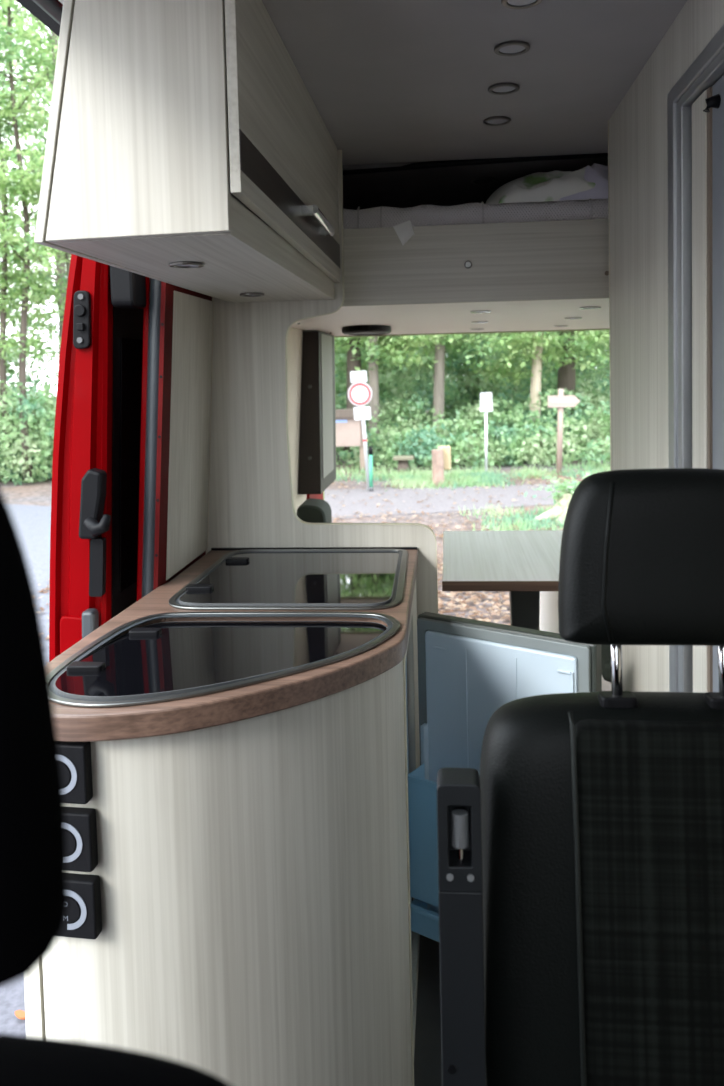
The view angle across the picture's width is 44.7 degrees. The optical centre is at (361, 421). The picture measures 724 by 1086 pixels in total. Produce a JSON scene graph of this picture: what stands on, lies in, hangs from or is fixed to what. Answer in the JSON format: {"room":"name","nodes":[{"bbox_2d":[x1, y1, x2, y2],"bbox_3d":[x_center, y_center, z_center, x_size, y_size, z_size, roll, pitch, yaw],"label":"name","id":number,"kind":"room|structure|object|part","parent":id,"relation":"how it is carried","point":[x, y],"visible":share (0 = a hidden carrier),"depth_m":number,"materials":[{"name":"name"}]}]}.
{"room":"vehicle interior","nodes":[
{"label":"vehicle interior","id":0,"kind":"room"},
{"bbox_2d":[166,285,322,582],"bbox_3d":[-0.377,0.220,3.715,0.148,2.250,2.875,-1,3,6],"label":"wall","id":1,"kind":"structure","parent":0,"point":[193,312],"depth_m":2.48,"materials":[{"name":"laminate"}]},
{"bbox_2d":[16,0,62,36],"bbox_3d":[-0.607,-0.737,1.273,0.054,0.038,1.905,-1,3,6],"label":"trim","id":2,"kind":"structure","parent":1,"relation":"attached to","point":[49,12],"depth_m":1.60,"materials":[{"name":"black plastic"}]},
{"bbox_2d":[49,254,145,661],"bbox_3d":[-0.608,0.310,2.713,0.258,2.160,1.261,-1,3,6],"label":"sliding door","id":3,"kind":"structure","parent":1,"relation":"in","point":[96,462],"depth_m":2.15,"materials":[{"name":"red paint"}]},
{"bbox_3d":[-0.670,-0.244,2.106,0.044,0.138,0.016,-1,3,6],"label":"latch plate","id":4,"kind":"part","parent":3,"relation":"part of","materials":[{"name":"black plastic"}]},
{"bbox_3d":[-0.650,0.197,2.125,0.064,0.168,0.045,-1,3,6],"label":"door handle","id":5,"kind":"part","parent":3,"relation":"part of","materials":[{"name":"black plastic"}]},
{"bbox_3d":[-0.631,0.246,2.096,0.073,0.053,0.035,0,4,24],"label":"handle lever","id":6,"kind":"part","parent":3,"relation":"part of","materials":[{"name":"black plastic"}]},
{"bbox_2d":[137,276,173,600],"bbox_3d":[-0.544,0.336,2.259,0.209,2.202,0.067,-1,3,6],"label":"pillar","id":7,"kind":"structure","parent":1,"relation":"attached to","point":[158,311],"depth_m":2.23,"materials":[{"name":"metal"}]},
{"bbox_3d":[-0.516,0.335,2.257,0.154,2.200,0.066,-1,3,6],"label":"post","id":8,"kind":"part","parent":7,"relation":"part of","materials":[{"name":"grey metal"}]},
{"bbox_3d":[-0.483,0.026,2.465,0.057,0.750,0.393,-1,3,6],"label":"panel","id":9,"kind":"part","parent":1,"relation":"part of","materials":[{"name":"laminate"}]},
{"bbox_3d":[-0.264,0.528,4.904,0.054,0.650,0.530,-1,3,6],"label":"red sill","id":10,"kind":"part","parent":1,"relation":"part of","materials":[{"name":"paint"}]},
{"bbox_2d":[298,331,335,493],"bbox_3d":[-0.233,-0.061,4.600,0.129,0.796,0.616,-1,3,6],"label":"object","id":11,"kind":"object","parent":1,"relation":"attached to","point":[317,441],"visible":1,"depth_m":4.32,"materials":[{"name":"grey plastic"}]},
{"bbox_3d":[-0.178,-0.089,4.556,0.011,0.720,0.410,-1,3,6],"label":"inset panel","id":12,"kind":"part","parent":11,"relation":"part of","materials":[{"name":"grey plastic"}]},
{"bbox_2d":[291,219,608,335],"bbox_3d":[0.567,-0.552,3.816,1.785,0.237,2.382,-1,3,6],"label":"frame","id":13,"kind":"object","parent":1,"relation":"attached to","point":[531,276],"visible":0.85,"depth_m":2.67,"materials":[{"name":"laminate"}]},
{"bbox_2d":[342,325,390,335],"bbox_3d":[0.022,-0.427,4.098,0.230,0.034,0.400,-1,3,6],"label":"speaker","id":14,"kind":"object","parent":13,"relation":"attached to","point":[358,330],"visible":0.97,"depth_m":3.95},
{"bbox_3d":[0.571,-0.453,3.836,1.785,0.026,2.353,-1,3,6],"label":"board","id":15,"kind":"part","parent":13,"relation":"part of","materials":[{"name":"white laminate"}]},
{"bbox_2d":[343,198,608,244],"bbox_3d":[0.572,-0.614,3.753,1.720,0.264,2.258,-1,3,6],"label":"mattress","id":16,"kind":"object","parent":13,"relation":"on","point":[402,220],"visible":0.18,"depth_m":2.67,"materials":[{"name":"white fabric"}]},
{"bbox_2d":[485,163,607,203],"bbox_3d":[0.832,-0.772,2.882,0.870,0.171,0.520,-1,3,6],"label":"duvet","id":17,"kind":"object","parent":16,"relation":"on","point":[588,182],"visible":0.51,"depth_m":2.66,"materials":[{"name":"white fabric"}]},
{"bbox_2d":[471,321,487,322],"bbox_3d":[0.513,-0.435,3.829,0.072,0.006,0.072,-1,3,6],"label":"spotlight","id":18,"kind":"object","parent":13,"relation":"in","point":[472,321],"visible":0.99,"depth_m":3.81,"materials":[{"name":"silver metal"}]},
{"bbox_2d":[470,310,490,312],"bbox_3d":[0.418,-0.390,3.106,0.072,0.006,0.072,-1,3,6],"label":"spotlight","id":19,"kind":"object","parent":13,"relation":"in","point":[473,311],"visible":1,"depth_m":3.08,"materials":[{"name":"silver metal"}]},
{"bbox_2d":[564,317,581,318],"bbox_3d":[0.886,-0.436,3.693,0.072,0.006,0.072,-1,3,6],"label":"spotlight","id":20,"kind":"object","parent":13,"relation":"in","point":[566,317],"visible":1,"depth_m":3.67,"materials":[{"name":"silver metal"}]},
{"bbox_2d":[580,306,600,308],"bbox_3d":[0.789,-0.395,3.041,0.072,0.006,0.072,-1,3,6],"label":"spotlight","id":21,"kind":"object","parent":13,"relation":"in","point":[585,307],"visible":1,"depth_m":3.02,"materials":[{"name":"silver metal"}]},
{"bbox_2d":[59,0,686,209],"bbox_3d":[0.393,-0.772,2.346,1.681,0.115,5.330,-1,3,6],"label":"ceiling","id":22,"kind":"structure","parent":0,"point":[399,87],"depth_m":2.02,"materials":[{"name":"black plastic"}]},
{"bbox_2d":[34,0,339,302],"bbox_3d":[-0.277,-0.543,1.979,0.375,0.443,1.250,-1,3,6],"label":"upper cabinet","id":23,"kind":"object","parent":22,"relation":"attached to","point":[169,119],"visible":1,"depth_m":1.37,"materials":[{"name":"laminate"}]},
{"bbox_3d":[-0.356,-0.507,1.371,0.298,0.438,0.018,-1,3,6],"label":"panel","id":24,"kind":"part","parent":23,"relation":"part of","materials":[{"name":"laminate"}]},
{"bbox_3d":[-0.418,-0.541,1.992,0.092,0.440,1.250,-1,3,6],"label":"panel","id":25,"kind":"part","parent":23,"relation":"part of","materials":[{"name":"laminate"}]},
{"bbox_2d":[169,261,203,267],"bbox_3d":[-0.339,-0.304,1.704,0.066,0.006,0.066,-1,3,6],"label":"spotlight","id":26,"kind":"object","parent":23,"relation":"attached to","point":[182,264],"visible":1,"depth_m":1.69,"materials":[{"name":"silver metal"}]},
{"bbox_3d":[-0.290,-0.333,2.003,0.301,0.023,1.229,-1,3,6],"label":"panel","id":27,"kind":"part","parent":23,"relation":"part of","materials":[{"name":"laminate"}]},
{"bbox_2d":[240,293,263,296],"bbox_3d":[-0.294,-0.340,2.351,0.066,0.006,0.066,-1,3,6],"label":"spotlight","id":28,"kind":"object","parent":23,"relation":"attached to","point":[241,294],"visible":1,"depth_m":2.33,"materials":[{"name":"silver metal"}]},
{"bbox_3d":[-0.138,-0.568,1.965,0.017,0.390,1.244,-1,3,6],"label":"door","id":29,"kind":"part","parent":23,"relation":"part of","materials":[{"name":"laminate"}]},
{"bbox_3d":[-0.151,-0.360,1.989,0.013,0.069,1.229,-1,3,6],"label":"rail","id":30,"kind":"part","parent":23,"relation":"part of","materials":[{"name":"laminate"}]},
{"bbox_3d":[-0.101,-0.468,2.052,0.040,0.027,0.289,-1,3,6],"label":"handle","id":31,"kind":"part","parent":23,"relation":"part of","materials":[{"name":"silver metal"}]},
{"bbox_3d":[0.541,-0.867,3.896,1.680,0.115,2.210,-1,3,6],"label":"ceiling panel","id":32,"kind":"part","parent":22,"relation":"part of","materials":[{"name":"black"}]},
{"bbox_2d":[483,116,510,125],"bbox_3d":[0.359,-0.800,2.339,0.074,0.006,0.074,-1,3,6],"label":"recessed light","id":33,"kind":"object","parent":22,"relation":"in","point":[497,120],"visible":1,"depth_m":2.33,"materials":[{"name":"silver metal"}]},
{"bbox_2d":[488,83,519,94],"bbox_3d":[0.333,-0.783,2.069,0.074,0.006,0.074,-1,3,6],"label":"recessed light","id":34,"kind":"object","parent":22,"relation":"in","point":[501,88],"visible":1,"depth_m":2.07,"materials":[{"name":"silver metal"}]},
{"bbox_2d":[494,41,529,55],"bbox_3d":[0.308,-0.767,1.808,0.074,0.006,0.074,-1,3,6],"label":"recessed light","id":35,"kind":"object","parent":22,"relation":"in","point":[510,48],"visible":1,"depth_m":1.81,"materials":[{"name":"silver metal"}]},
{"bbox_2d":[501,0,542,8],"bbox_3d":[0.285,-0.752,1.567,0.074,0.006,0.074,-1,3,6],"label":"recessed light","id":36,"kind":"object","parent":22,"relation":"in","point":[511,4],"visible":1,"depth_m":1.58,"materials":[{"name":"silver metal"}]},
{"bbox_2d":[412,897,441,1085],"bbox_3d":[0.424,1.446,2.142,1.860,0.050,5.960,-1,3,6],"label":"floor","id":37,"kind":"structure","parent":0,"point":[427,1053],"depth_m":2.11,"materials":[{"name":"plastic"}]},
{"bbox_2d":[0,490,230,1085],"bbox_3d":[-0.318,0.772,0.172,0.571,1.564,0.618,-1,3,6],"label":"passenger seat","id":38,"kind":"object","parent":37,"relation":"on","point":[33,885],"visible":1,"depth_m":0.34,"materials":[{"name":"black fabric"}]},
{"bbox_3d":[-0.300,0.556,0.397,0.572,0.538,0.145,-1,3,6],"label":"backrest","id":39,"kind":"part","parent":38,"relation":"part of","materials":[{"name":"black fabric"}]},
{"bbox_2d":[24,580,419,1085],"bbox_3d":[-0.217,0.953,2.057,0.670,0.975,1.249,-1,3,6],"label":"kitchen cabinet","id":40,"kind":"object","parent":37,"relation":"on","point":[254,873],"visible":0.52,"depth_m":1.52,"materials":[{"name":"laminate"}]},
{"bbox_3d":[-0.544,0.969,1.920,0.045,0.975,0.785,-1,3,6],"label":"panel","id":41,"kind":"part","parent":40,"relation":"part of","materials":[{"name":"laminate"}]},
{"bbox_2d":[58,741,92,803],"bbox_3d":[-0.496,0.564,1.423,0.116,0.096,0.026,-1,3,10],"label":"control plate","id":42,"kind":"object","parent":40,"relation":"attached to","point":[75,757],"visible":0.36,"depth_m":1.41,"materials":[{"name":"black plastic"}]},
{"bbox_3d":[-0.487,0.565,1.409,0.042,0.042,0.001,-1,3,10],"label":"knob","id":43,"kind":"part","parent":42,"relation":"part of","materials":[{"name":"black plastic"}]},
{"bbox_2d":[59,873,101,938],"bbox_3d":[-0.484,0.788,1.435,0.116,0.096,0.026,-1,3,10],"label":"control plate","id":44,"kind":"object","parent":40,"relation":"attached to","point":[83,918],"visible":0.34,"depth_m":1.42,"materials":[{"name":"black plastic"}]},
{"bbox_3d":[-0.476,0.788,1.422,0.042,0.042,0.001,-1,3,10],"label":"knob","id":45,"kind":"part","parent":44,"relation":"part of","materials":[{"name":"black plastic"}]},
{"bbox_2d":[64,806,97,871],"bbox_3d":[-0.489,0.676,1.429,0.116,0.096,0.026,-1,3,10],"label":"control plate","id":46,"kind":"object","parent":40,"relation":"attached to","point":[80,823],"visible":0.41,"depth_m":1.41,"materials":[{"name":"black plastic"}]},
{"bbox_3d":[-0.480,0.676,1.415,0.042,0.042,0.001,-1,3,10],"label":"knob","id":47,"kind":"part","parent":46,"relation":"part of","materials":[{"name":"black plastic"}]},
{"bbox_2d":[48,547,417,741],"bbox_3d":[-0.224,0.442,2.018,0.667,0.050,1.284,-1,3,6],"label":"countertop","id":48,"kind":"structure","parent":40,"relation":"on","point":[73,723],"depth_m":1.55,"materials":[{"name":"brown wood"}]},
{"bbox_2d":[49,611,399,707],"bbox_3d":[-0.245,0.445,1.684,0.617,0.030,0.553,-1,3,6],"label":"stove","id":49,"kind":"object","parent":48,"relation":"on","point":[163,661],"visible":0.98,"depth_m":1.68,"materials":[{"name":"glass"}]},
{"bbox_2d":[169,549,407,609],"bbox_3d":[-0.160,0.399,2.304,0.552,0.022,0.650,-1,3,6],"label":"glass lid","id":50,"kind":"object","parent":48,"relation":"on","point":[251,579],"visible":1,"depth_m":2.22,"materials":[{"name":"glass"}]},
{"bbox_3d":[0.126,0.933,2.254,0.016,0.975,0.790,-1,3,6],"label":"aisle panel","id":51,"kind":"part","parent":40,"relation":"part of","materials":[{"name":"laminate"}]},
{"bbox_2d":[208,150,437,772],"bbox_3d":[-0.154,0.302,2.660,0.761,2.200,0.020,-1,3,6],"label":"divider panel","id":52,"kind":"object","parent":37,"relation":"on","point":[251,502],"visible":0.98,"depth_m":2.65,"materials":[{"name":"laminate"}]},
{"bbox_2d":[442,530,562,629],"bbox_3d":[0.734,0.923,3.497,0.809,0.820,0.944,-1,3,6],"label":"table","id":53,"kind":"object","parent":37,"relation":"on","point":[524,564],"visible":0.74,"depth_m":3.42,"materials":[{"name":"laminate"}]},
{"bbox_3d":[0.652,0.942,3.518,0.132,0.783,0.100,-1,3,6],"label":"pedestal leg","id":54,"kind":"part","parent":53,"relation":"part of","materials":[{"name":"grey metal"}]},
{"bbox_2d":[405,612,601,948],"bbox_3d":[0.087,0.966,2.151,0.985,0.885,0.514,-1,3,6],"label":"fridge","id":55,"kind":"object","parent":37,"relation":"on","point":[468,669],"visible":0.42,"depth_m":2.23,"materials":[{"name":"blue plastic"}]},
{"bbox_3d":[0.368,0.929,2.241,0.492,0.830,0.042,1,4,36],"label":"door","id":56,"kind":"part","parent":55,"relation":"part of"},
{"bbox_2d":[539,591,611,690],"bbox_3d":[1.190,0.998,3.832,0.635,0.610,2.240,-1,3,6],"label":"bench","id":57,"kind":"object","parent":37,"relation":"on","point":[548,617],"visible":0.11,"depth_m":4.25,"materials":[{"name":"white laminate"}]},
{"bbox_2d":[437,468,723,1085],"bbox_3d":[0.341,0.784,0.842,0.527,1.430,0.612,-1,3,6],"label":"seat","id":58,"kind":"object","parent":37,"relation":"on","point":[581,870],"visible":1,"depth_m":0.99,"materials":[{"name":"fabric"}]},
{"bbox_3d":[0.111,0.488,0.993,0.006,0.020,0.006,0,4,28],"label":"adjuster rod","id":59,"kind":"part","parent":58,"relation":"part of","materials":[{"name":"silver metal"}]},
{"bbox_3d":[0.111,0.459,0.993,0.018,0.039,0.020,-1,3,6],"label":"adjuster knob","id":60,"kind":"part","parent":58,"relation":"part of","materials":[{"name":"grey plastic"}]},
{"bbox_3d":[0.115,0.665,1.007,0.049,0.522,0.081,-1,3,6],"label":"armrest","id":61,"kind":"part","parent":58,"relation":"part of","materials":[{"name":"grey plastic"}]},
{"bbox_3d":[0.371,0.599,1.049,0.465,0.539,0.181,-1,3,6],"label":"backrest","id":62,"kind":"part","parent":58,"relation":"part of","materials":[{"name":"black fabric"}]},
{"bbox_3d":[0.304,0.292,1.050,0.013,0.162,0.029,-1,3,6],"label":"headrest post","id":63,"kind":"part","parent":58,"relation":"part of","materials":[{"name":"silver metal"}]},
{"bbox_3d":[0.366,0.577,0.998,0.244,0.469,0.086,-1,3,6],"label":"panel","id":64,"kind":"part","parent":58,"relation":"part of","materials":[{"name":"fabric"}]},
{"bbox_3d":[0.427,0.290,1.038,0.013,0.162,0.029,-1,3,6],"label":"headrest post","id":65,"kind":"part","parent":58,"relation":"part of","materials":[{"name":"silver metal"}]},
{"bbox_3d":[-0.144,1.088,3.945,0.325,0.480,2.280,-1,3,6],"label":"bench","id":66,"kind":"object","parent":37,"relation":"on","visible":0},
{"bbox_2d":[297,498,331,522],"bbox_3d":[-0.223,0.604,4.094,0.147,0.471,0.220,-1,3,6],"label":"bench backrest","id":67,"kind":"object","parent":66,"relation":"on","point":[311,510],"visible":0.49,"depth_m":3.98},
{"bbox_2d":[323,329,608,499],"bbox_3d":[0.680,0.164,5.083,1.970,2.350,0.050,-1,3,6],"label":"wall","id":68,"kind":"structure","parent":0,"point":[575,329],"depth_m":5.03,"materials":[{"name":"paint"}]},
{"bbox_2d":[608,0,723,691],"bbox_3d":[0.960,0.325,1.745,0.674,2.209,1.311,-1,3,6],"label":"wall","id":69,"kind":"structure","parent":0,"point":[637,128],"depth_m":1.99,"materials":[{"name":"laminate"}]},
{"bbox_2d":[667,24,723,692],"bbox_3d":[0.604,0.419,1.432,0.039,2.076,0.670,-1,3,6],"label":"door","id":70,"kind":"structure","parent":69,"relation":"in","point":[695,103],"depth_m":1.59,"materials":[{"name":"laminate"}]},
{"bbox_3d":[0.608,0.445,1.338,0.011,2.015,0.460,-1,3,6],"label":"panel","id":71,"kind":"part","parent":70,"relation":"part of","materials":[{"name":"grey metal"}]},
{"label":"outside","id":72,"kind":"structure","parent":0,"visible":0},
{"bbox_2d":[0,400,608,624],"bbox_3d":[1.475,1.266,15.033,140.000,0.300,150.000,-1,3,6],"label":"ground","id":73,"kind":"structure","parent":72,"point":[38,493],"depth_m":12.56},
{"bbox_2d":[0,51,63,379],"bbox_3d":[-9.790,-5.380,19.849,6.918,13.062,5.519,-4,4,-34],"label":"tree","id":74,"kind":"object","parent":73,"relation":"on","point":[11,370],"visible":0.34,"depth_m":20.92,"materials":[{"name":"green plant"}]},
{"bbox_2d":[0,2,65,481],"bbox_3d":[-6.946,-4.901,16.962,4.314,12.297,4.664,-2,3,-15],"label":"slim tree","id":75,"kind":"object","parent":73,"relation":"on","point":[7,187],"visible":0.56,"depth_m":17.01,"materials":[{"name":"green plant"}]},
{"bbox_2d":[0,3,66,357],"bbox_3d":[-7.293,-5.111,20.293,5.260,12.336,4.770,-1,3,6],"label":"slim tree","id":76,"kind":"object","parent":73,"relation":"on","point":[60,301],"visible":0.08,"depth_m":20.21,"materials":[{"name":"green plant"}]},
{"bbox_2d":[0,0,70,482],"bbox_3d":[-6.467,-4.910,16.904,4.664,12.296,4.314,0,4,18],"label":"slim tree","id":77,"kind":"object","parent":73,"relation":"on","point":[37,42],"visible":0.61,"depth_m":16.64,"materials":[{"name":"green plant"}]},
{"bbox_2d":[0,0,70,343],"bbox_3d":[-5.894,-4.981,17.599,5.142,12.345,4.639,-1,3,-1],"label":"slim tree","id":78,"kind":"object","parent":73,"relation":"on","point":[39,156],"visible":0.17,"depth_m":17.33,"materials":[{"name":"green plant"}]},
{"bbox_2d":[5,52,66,364],"bbox_3d":[-10.005,-5.890,28.544,5.142,13.060,4.639,-1,3,1],"label":"tree","id":79,"kind":"object","parent":73,"relation":"on","point":[20,135],"visible":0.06,"depth_m":28.17,"materials":[{"name":"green plant"}]},
{"bbox_2d":[7,7,66,370],"bbox_3d":[-7.990,-5.701,24.534,4.314,13.062,4.664,-4,4,-38],"label":"tree","id":80,"kind":"object","parent":73,"relation":"on","point":[38,146],"visible":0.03,"depth_m":24.36,"materials":[{"name":"green plant"}]},
{"bbox_2d":[0,243,609,484],"bbox_3d":[0.215,-2.067,24.620,35.216,5.409,18.370,-1,3,6],"label":"undergrowth","id":81,"kind":"object","parent":73,"relation":"on","point":[400,417],"visible":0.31,"depth_m":18.69,"materials":[{"name":"green plant"}]},
{"bbox_2d":[37,469,605,638],"bbox_3d":[2.096,1.300,11.100,10.069,0.102,11.776,-1,3,6],"label":"fallen leaves","id":82,"kind":"object","parent":73,"relation":"on","point":[450,604],"visible":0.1,"depth_m":8.24,"materials":[{"name":"brown plant"}]},
{"bbox_2d":[336,409,364,470],"bbox_3d":[-0.450,0.402,17.630,1.060,1.310,0.300,-1,3,6],"label":"information board","id":83,"kind":"object","parent":73,"relation":"on","point":[348,430],"visible":0.33,"depth_m":17.55,"materials":[{"name":"brown wood"}]},
{"bbox_3d":[-0.428,0.199,17.590,0.800,0.580,0.050,-1,3,6],"label":"map panel","id":84,"kind":"part","parent":83,"relation":"part of","materials":[{"name":"beige paper"}]},
{"bbox_3d":[0.003,0.411,17.637,0.100,1.270,0.100,-1,3,6],"label":"post","id":85,"kind":"part","parent":83,"relation":"part of","materials":[{"name":"brown wood"}]},
{"bbox_2d":[335,336,437,460],"bbox_3d":[-0.403,-5.108,19.845,5.519,12.056,6.918,1,4,33],"label":"tree","id":86,"kind":"object","parent":73,"relation":"on","point":[354,358],"visible":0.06,"depth_m":19.37,"materials":[{"name":"green plant"}]},
{"bbox_2d":[335,334,459,461],"bbox_3d":[0.297,-5.836,19.119,5.903,13.561,5.318,-1,3,14],"label":"tree","id":87,"kind":"object","parent":73,"relation":"on","point":[373,376],"visible":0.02,"depth_m":19.40,"materials":[{"name":"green plant"}]},
{"bbox_2d":[393,455,413,472],"bbox_3d":[0.820,0.861,17.275,0.400,0.375,0.380,-1,3,6],"label":"wooden bench","id":88,"kind":"object","parent":73,"relation":"on","point":[403,464],"visible":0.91,"depth_m":17.19,"materials":[{"name":"brown wood"}]},
{"bbox_3d":[0.812,0.891,17.288,0.280,0.315,0.280,-1,3,6],"label":"stump leg","id":89,"kind":"part","parent":88,"relation":"part of","materials":[{"name":"brown wood"}]},
{"bbox_3d":[0.816,0.704,17.266,0.400,0.060,0.380,-1,3,6],"label":"seat","id":90,"kind":"part","parent":88,"relation":"part of","materials":[{"name":"brown wood"}]},
{"bbox_2d":[361,337,468,400],"bbox_3d":[1.492,-5.544,26.444,4.632,12.054,5.499,0,4,22],"label":"tree","id":91,"kind":"object","parent":73,"relation":"on","point":[428,359],"visible":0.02,"depth_m":26.08,"materials":[{"name":"green plant"}]},
{"bbox_2d":[431,446,450,486],"bbox_3d":[1.380,0.789,15.298,0.410,0.725,0.233,-4,5,-42],"label":"wooden post","id":92,"kind":"object","parent":73,"relation":"on","point":[441,457],"visible":0.94,"depth_m":15.16,"materials":[{"name":"brown wood"}]},
{"bbox_2d":[418,339,518,366],"bbox_3d":[3.482,-5.658,27.535,5.638,12.051,7.013,-1,3,6],"label":"tree","id":93,"kind":"object","parent":73,"relation":"on","point":[480,339],"visible":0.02,"depth_m":26.38,"materials":[{"name":"green plant"}]},
{"bbox_2d":[360,331,580,435],"bbox_3d":[1.490,-5.877,19.367,5.318,13.565,5.903,-3,4,-22],"label":"tree","id":94,"kind":"object","parent":73,"relation":"on","point":[439,367],"visible":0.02,"depth_m":19.25,"materials":[{"name":"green plant"}]},
{"bbox_2d":[333,461,609,530],"bbox_3d":[3.278,1.051,14.077,14.955,0.156,7.755,-1,3,6],"label":"grass","id":95,"kind":"structure","parent":73,"relation":"on","point":[421,479],"depth_m":15.47,"materials":[{"name":"green plant"}]},
{"bbox_2d":[480,392,492,472],"bbox_3d":[2.350,0.246,16.591,0.239,1.610,0.066,-1,3,6],"label":"signpost","id":96,"kind":"object","parent":73,"relation":"on","point":[486,405],"visible":0.91,"depth_m":16.53},
{"bbox_3d":[2.343,0.416,16.609,0.064,1.271,0.052,-1,3,6],"label":"post","id":97,"kind":"part","parent":96,"relation":"part of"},
{"bbox_2d":[430,330,609,446],"bbox_3d":[4.706,-5.268,20.481,6.918,12.056,5.519,0,4,17],"label":"tree","id":98,"kind":"object","parent":73,"relation":"on","point":[566,375],"visible":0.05,"depth_m":20.41,"materials":[{"name":"green plant"}]},
{"bbox_2d":[457,330,609,453],"bbox_3d":[3.835,-5.169,19.155,5.499,12.056,4.632,-3,4,-20],"label":"tree","id":99,"kind":"object","parent":73,"relation":"on","point":[536,371],"visible":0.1,"depth_m":19.10,"materials":[{"name":"green plant"}]},
{"bbox_2d":[524,472,589,523],"bbox_3d":[2.707,1.007,11.516,1.202,0.707,1.059,-1,3,6],"label":"bush","id":100,"kind":"object","parent":73,"relation":"on","point":[563,498],"visible":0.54,"depth_m":11.42,"materials":[{"name":"green plant"}]},
{"bbox_2d":[548,389,579,475],"bbox_3d":[3.727,0.213,16.249,0.588,1.653,0.139,-1,3,6],"label":"signpost","id":101,"kind":"object","parent":73,"relation":"on","point":[560,401],"visible":0.95,"depth_m":16.20,"materials":[{"name":"brown wood"}]},
{"bbox_3d":[3.658,0.214,16.270,0.155,1.653,0.110,-1,3,6],"label":"post","id":102,"kind":"part","parent":101,"relation":"part of","materials":[{"name":"brown wood"}]},
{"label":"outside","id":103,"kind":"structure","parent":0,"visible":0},
{"bbox_2d":[49,483,576,519],"bbox_3d":[5.560,1.151,13.130,21.250,0.058,3.806,-1,3,6],"label":"path","id":104,"kind":"structure","parent":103,"point":[440,503],"depth_m":13.61,"materials":[{"name":"grey gravel"}]},
{"bbox_2d":[348,371,371,489],"bbox_3d":[-0.015,0.177,14.797,0.410,2.076,0.090,-1,3,6],"label":"prohibition sign","id":105,"kind":"object","parent":104,"relation":"on","point":[359,393],"visible":0.99,"depth_m":14.72,"materials":[{"name":"white metal"}]},
{"bbox_3d":[-0.056,-0.757,14.709,0.280,0.198,0.012,-1,3,6],"label":"plate","id":106,"kind":"part","parent":105,"relation":"part of","materials":[{"name":"white metal"}]},
{"bbox_3d":[0.007,-0.144,14.741,0.293,0.229,0.012,-1,3,6],"label":"plate","id":107,"kind":"part","parent":105,"relation":"part of","materials":[{"name":"white metal"}]},
{"bbox_3d":[0.029,0.177,14.803,0.209,2.075,0.064,-1,3,6],"label":"post","id":108,"kind":"part","parent":105,"relation":"part of","materials":[{"name":"grey metal"}]},
{"bbox_2d":[369,446,372,490],"bbox_3d":[0.148,0.806,14.709,0.079,0.801,0.072,-1,3,6],"label":"stake","id":109,"kind":"object","parent":104,"relation":"on","point":[370,447],"visible":0.88,"depth_m":14.68,"materials":[{"name":"green plastic"}]},
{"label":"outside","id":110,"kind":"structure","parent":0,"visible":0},
{"bbox_2d":[0,504,50,1035],"bbox_3d":[-11.236,2.270,0.972,23.730,0.062,27.648,-1,3,6],"label":"road","id":111,"kind":"structure","parent":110,"point":[32,523],"depth_m":9.25,"materials":[{"name":"grey asphalt"}]},
{"bbox_2d":[15,1010,24,1019],"bbox_3d":[-1.076,1.872,2.779,0.042,0.021,0.027,-1,3,6],"label":"fallen leaf","id":112,"kind":"object","parent":111,"relation":"on","point":[20,1014],"visible":0.68,"depth_m":2.78,"materials":[{"name":"orange plant"}]}
]}

